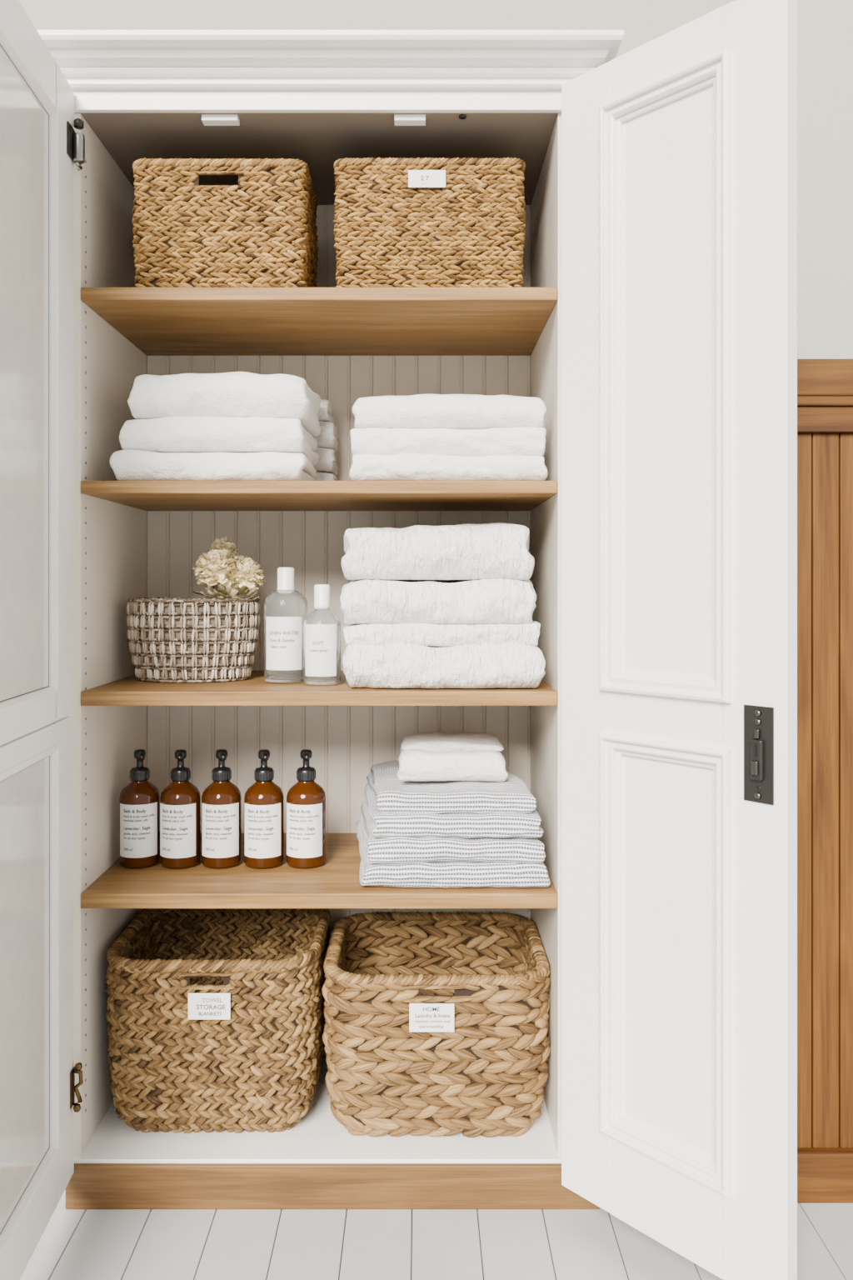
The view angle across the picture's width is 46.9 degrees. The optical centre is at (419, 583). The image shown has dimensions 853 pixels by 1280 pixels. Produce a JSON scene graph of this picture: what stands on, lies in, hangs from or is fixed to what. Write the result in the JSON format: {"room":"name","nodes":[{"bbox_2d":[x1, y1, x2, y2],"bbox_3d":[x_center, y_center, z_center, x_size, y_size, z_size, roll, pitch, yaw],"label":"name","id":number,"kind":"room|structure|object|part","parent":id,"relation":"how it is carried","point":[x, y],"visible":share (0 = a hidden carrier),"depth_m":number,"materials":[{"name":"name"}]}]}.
{"room":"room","nodes":[
{"label":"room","id":0,"kind":"room"},
{"bbox_2d":[19,0,852,715],"bbox_3d":[0.100,-0.250,2.660,6.600,3.100,0.120,0,0,0],"label":"wall","id":1,"kind":"structure","parent":0,"point":[825,27],"depth_m":2.60,"materials":[{"name":"paint"}]},
{"bbox_2d":[20,1190,852,1279],"bbox_3d":[0.100,1.325,0.690,6.600,0.050,4.060,0,0,0],"label":"floor","id":2,"kind":"structure","parent":0,"point":[75,1244],"depth_m":1.93,"materials":[{"name":"white wood"}]},
{"bbox_2d":[0,0,797,1279],"bbox_3d":[-0.059,0.096,2.025,1.410,2.408,1.111,0,0,0],"label":"linen cabinet","id":3,"kind":"object","parent":2,"relation":"on","point":[652,319],"visible":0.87,"depth_m":1.97,"materials":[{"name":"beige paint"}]},
{"bbox_3d":[-0.714,0.101,1.755,0.035,2.242,0.570,0,0,-3],"label":"door","id":4,"kind":"part","parent":3,"relation":"part of","materials":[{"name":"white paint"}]},
{"bbox_2d":[119,749,159,868],"bbox_3d":[-0.646,0.516,2.274,0.091,0.264,0.092,0,0,-9],"label":"pump bottle","id":5,"kind":"object","parent":3,"relation":"on","point":[139,801],"visible":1,"depth_m":2.24,"materials":[{"name":"orange glass"}]},
{"bbox_2d":[160,749,200,869],"bbox_3d":[-0.551,0.516,2.271,0.091,0.264,0.092,0,0,3],"label":"pump bottle","id":6,"kind":"object","parent":3,"relation":"on","point":[180,801],"visible":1,"depth_m":2.24,"materials":[{"name":"orange glass"}]},
{"bbox_2d":[125,596,260,682],"bbox_3d":[-0.532,0.130,2.322,0.313,0.193,0.221,0,0,-3],"label":"wicker basket","id":7,"kind":"object","parent":3,"relation":"on","point":[175,639],"visible":1,"depth_m":2.23,"materials":[{"name":"beige wicker"}]},
{"bbox_2d":[192,536,265,599],"bbox_3d":[-0.439,0.046,2.288,0.166,0.310,0.143,0,0,0],"label":"bunch","id":8,"kind":"object","parent":7,"relation":"in","point":[221,565],"visible":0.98,"depth_m":2.26,"materials":[{"name":"beige plant"}]},
{"bbox_2d":[110,371,320,480],"bbox_3d":[-0.446,-0.337,2.231,0.425,0.243,0.318,0,0,0],"label":"folded towels","id":9,"kind":"object","parent":3,"relation":"on","point":[233,426],"visible":0.89,"depth_m":2.09,"materials":[{"name":"white fabric"}]},
{"bbox_2d":[105,908,330,1133],"bbox_3d":[-0.456,1.006,2.309,0.479,0.401,0.441,0,0,0],"label":"laundry basket","id":10,"kind":"object","parent":3,"relation":"on","point":[216,1019],"visible":0.98,"depth_m":2.11,"materials":[{"name":"wicker"}]},
{"bbox_2d":[201,749,241,868],"bbox_3d":[-0.457,0.516,2.273,0.091,0.264,0.092,0,0,-3],"label":"pump bottle","id":11,"kind":"object","parent":3,"relation":"on","point":[221,800],"visible":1,"depth_m":2.24,"materials":[{"name":"orange glass"}]},
{"bbox_2d":[131,157,318,287],"bbox_3d":[-0.430,-0.763,2.230,0.383,0.294,0.270,0,0,0],"label":"storage basket","id":12,"kind":"object","parent":3,"relation":"on","point":[261,231],"visible":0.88,"depth_m":2.10,"materials":[{"name":"beige wicker"}]},
{"bbox_2d":[244,749,284,869],"bbox_3d":[-0.358,0.516,2.271,0.091,0.264,0.092,0,0,0],"label":"pump bottle","id":13,"kind":"object","parent":3,"relation":"on","point":[264,800],"visible":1,"depth_m":2.24,"materials":[{"name":"orange glass"}]},
{"bbox_2d":[264,567,307,683],"bbox_3d":[-0.306,0.095,2.259,0.100,0.262,0.101,0,0,0],"label":"glass bottle","id":14,"kind":"object","parent":3,"relation":"on","point":[285,608],"visible":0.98,"depth_m":2.22,"materials":[{"name":"glass"}]},
{"bbox_2d":[286,749,325,868],"bbox_3d":[-0.261,0.516,2.273,0.091,0.264,0.092,0,0,5],"label":"pump bottle","id":15,"kind":"object","parent":3,"relation":"on","point":[306,800],"visible":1,"depth_m":2.24,"materials":[{"name":"orange glass"}]},
{"bbox_3d":[-0.200,1.205,2.304,1.059,0.010,0.512,0,0,0],"label":"board","id":16,"kind":"part","parent":3,"relation":"part of","materials":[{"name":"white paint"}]},
{"bbox_2d":[80,833,557,908],"bbox_3d":[-0.209,0.665,2.307,0.998,0.032,0.502,0,0,0],"label":"shelf","id":17,"kind":"object","parent":3,"relation":"attached to","point":[336,883],"depth_m":2.08,"materials":[{"name":"brown wood"}]},
{"bbox_2d":[80,670,557,705],"bbox_3d":[-0.209,0.241,2.307,0.998,0.030,0.502,0,0,0],"label":"shelf","id":18,"kind":"object","parent":3,"relation":"attached to","point":[121,688],"depth_m":2.06,"materials":[{"name":"brown wood"}]},
{"bbox_2d":[80,480,557,510],"bbox_3d":[-0.209,-0.201,2.307,0.998,0.027,0.502,0,0,0],"label":"shelf","id":19,"kind":"object","parent":3,"relation":"attached to","point":[116,495],"depth_m":2.10,"materials":[{"name":"brown wood"}]},
{"bbox_2d":[80,287,557,355],"bbox_3d":[-0.209,-0.606,2.307,0.998,0.028,0.502,0,0,0],"label":"shelf","id":20,"kind":"object","parent":3,"relation":"attached to","point":[148,321],"depth_m":2.21,"materials":[{"name":"brown wood"}]},
{"bbox_2d":[303,584,340,684],"bbox_3d":[-0.218,0.114,2.209,0.085,0.223,0.086,0,0,0],"label":"glass bottle","id":21,"kind":"object","parent":3,"relation":"on","point":[322,627],"visible":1,"depth_m":2.18,"materials":[{"name":"glass"}]},
{"bbox_2d":[313,399,338,480],"bbox_3d":[-0.353,-0.339,2.469,0.298,0.245,0.133,0,0,0],"label":"folded towels","id":22,"kind":"object","parent":3,"relation":"on","point":[326,467],"visible":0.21,"depth_m":2.42,"materials":[{"name":"white fabric"}]},
{"bbox_3d":[-0.177,-1.040,2.263,1.174,0.136,0.595,0,0,0],"label":"cornice","id":23,"kind":"part","parent":3,"relation":"part of","materials":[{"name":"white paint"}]},
{"bbox_2d":[333,157,525,287],"bbox_3d":[0.023,-0.765,2.259,0.421,0.297,0.323,0,0,0],"label":"storage basket","id":24,"kind":"object","parent":3,"relation":"on","point":[399,222],"visible":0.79,"depth_m":2.11,"materials":[{"name":"wicker"}]},
{"bbox_2d":[321,911,550,1137],"bbox_3d":[0.039,1.021,2.298,0.510,0.374,0.446,0,0,0],"label":"laundry basket","id":25,"kind":"object","parent":3,"relation":"on","point":[437,1024],"visible":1,"depth_m":2.10,"materials":[{"name":"beige wicker"}]},
{"bbox_2d":[340,522,545,688],"bbox_3d":[0.048,0.044,2.241,0.453,0.361,0.358,0,0,0],"label":"folded towels","id":26,"kind":"object","parent":3,"relation":"on","point":[425,607],"visible":1,"depth_m":2.08,"materials":[{"name":"white fabric"}]},
{"bbox_2d":[349,394,548,480],"bbox_3d":[0.062,-0.315,2.246,0.426,0.199,0.348,0,0,0],"label":"folded towels","id":27,"kind":"object","parent":3,"relation":"on","point":[418,437],"visible":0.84,"depth_m":2.08,"materials":[{"name":"white fabric"}]},
{"bbox_2d":[355,760,550,888],"bbox_3d":[0.061,0.546,2.288,0.406,0.202,0.459,0,0,-5],"label":"towels","id":28,"kind":"object","parent":3,"relation":"on","point":[445,834],"visible":0.97,"depth_m":2.10,"materials":[{"name":"fabric"}]},
{"bbox_2d":[397,732,508,781],"bbox_3d":[0.075,0.404,2.296,0.253,0.086,0.228,0,0,0],"label":"folded hand towel","id":29,"kind":"object","parent":28,"relation":"on","point":[423,757],"visible":1,"depth_m":2.20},
{"bbox_3d":[0.463,0.105,1.843,0.052,2.259,0.489,0,0,-42],"label":"door","id":30,"kind":"part","parent":3,"relation":"part of","materials":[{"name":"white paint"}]},
{"bbox_2d":[797,359,852,1203],"bbox_3d":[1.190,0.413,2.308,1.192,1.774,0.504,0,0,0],"label":"wainscoting","id":31,"kind":"structure","parent":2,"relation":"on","point":[825,387],"depth_m":2.08,"materials":[{"name":"brown wood"}]}
]}

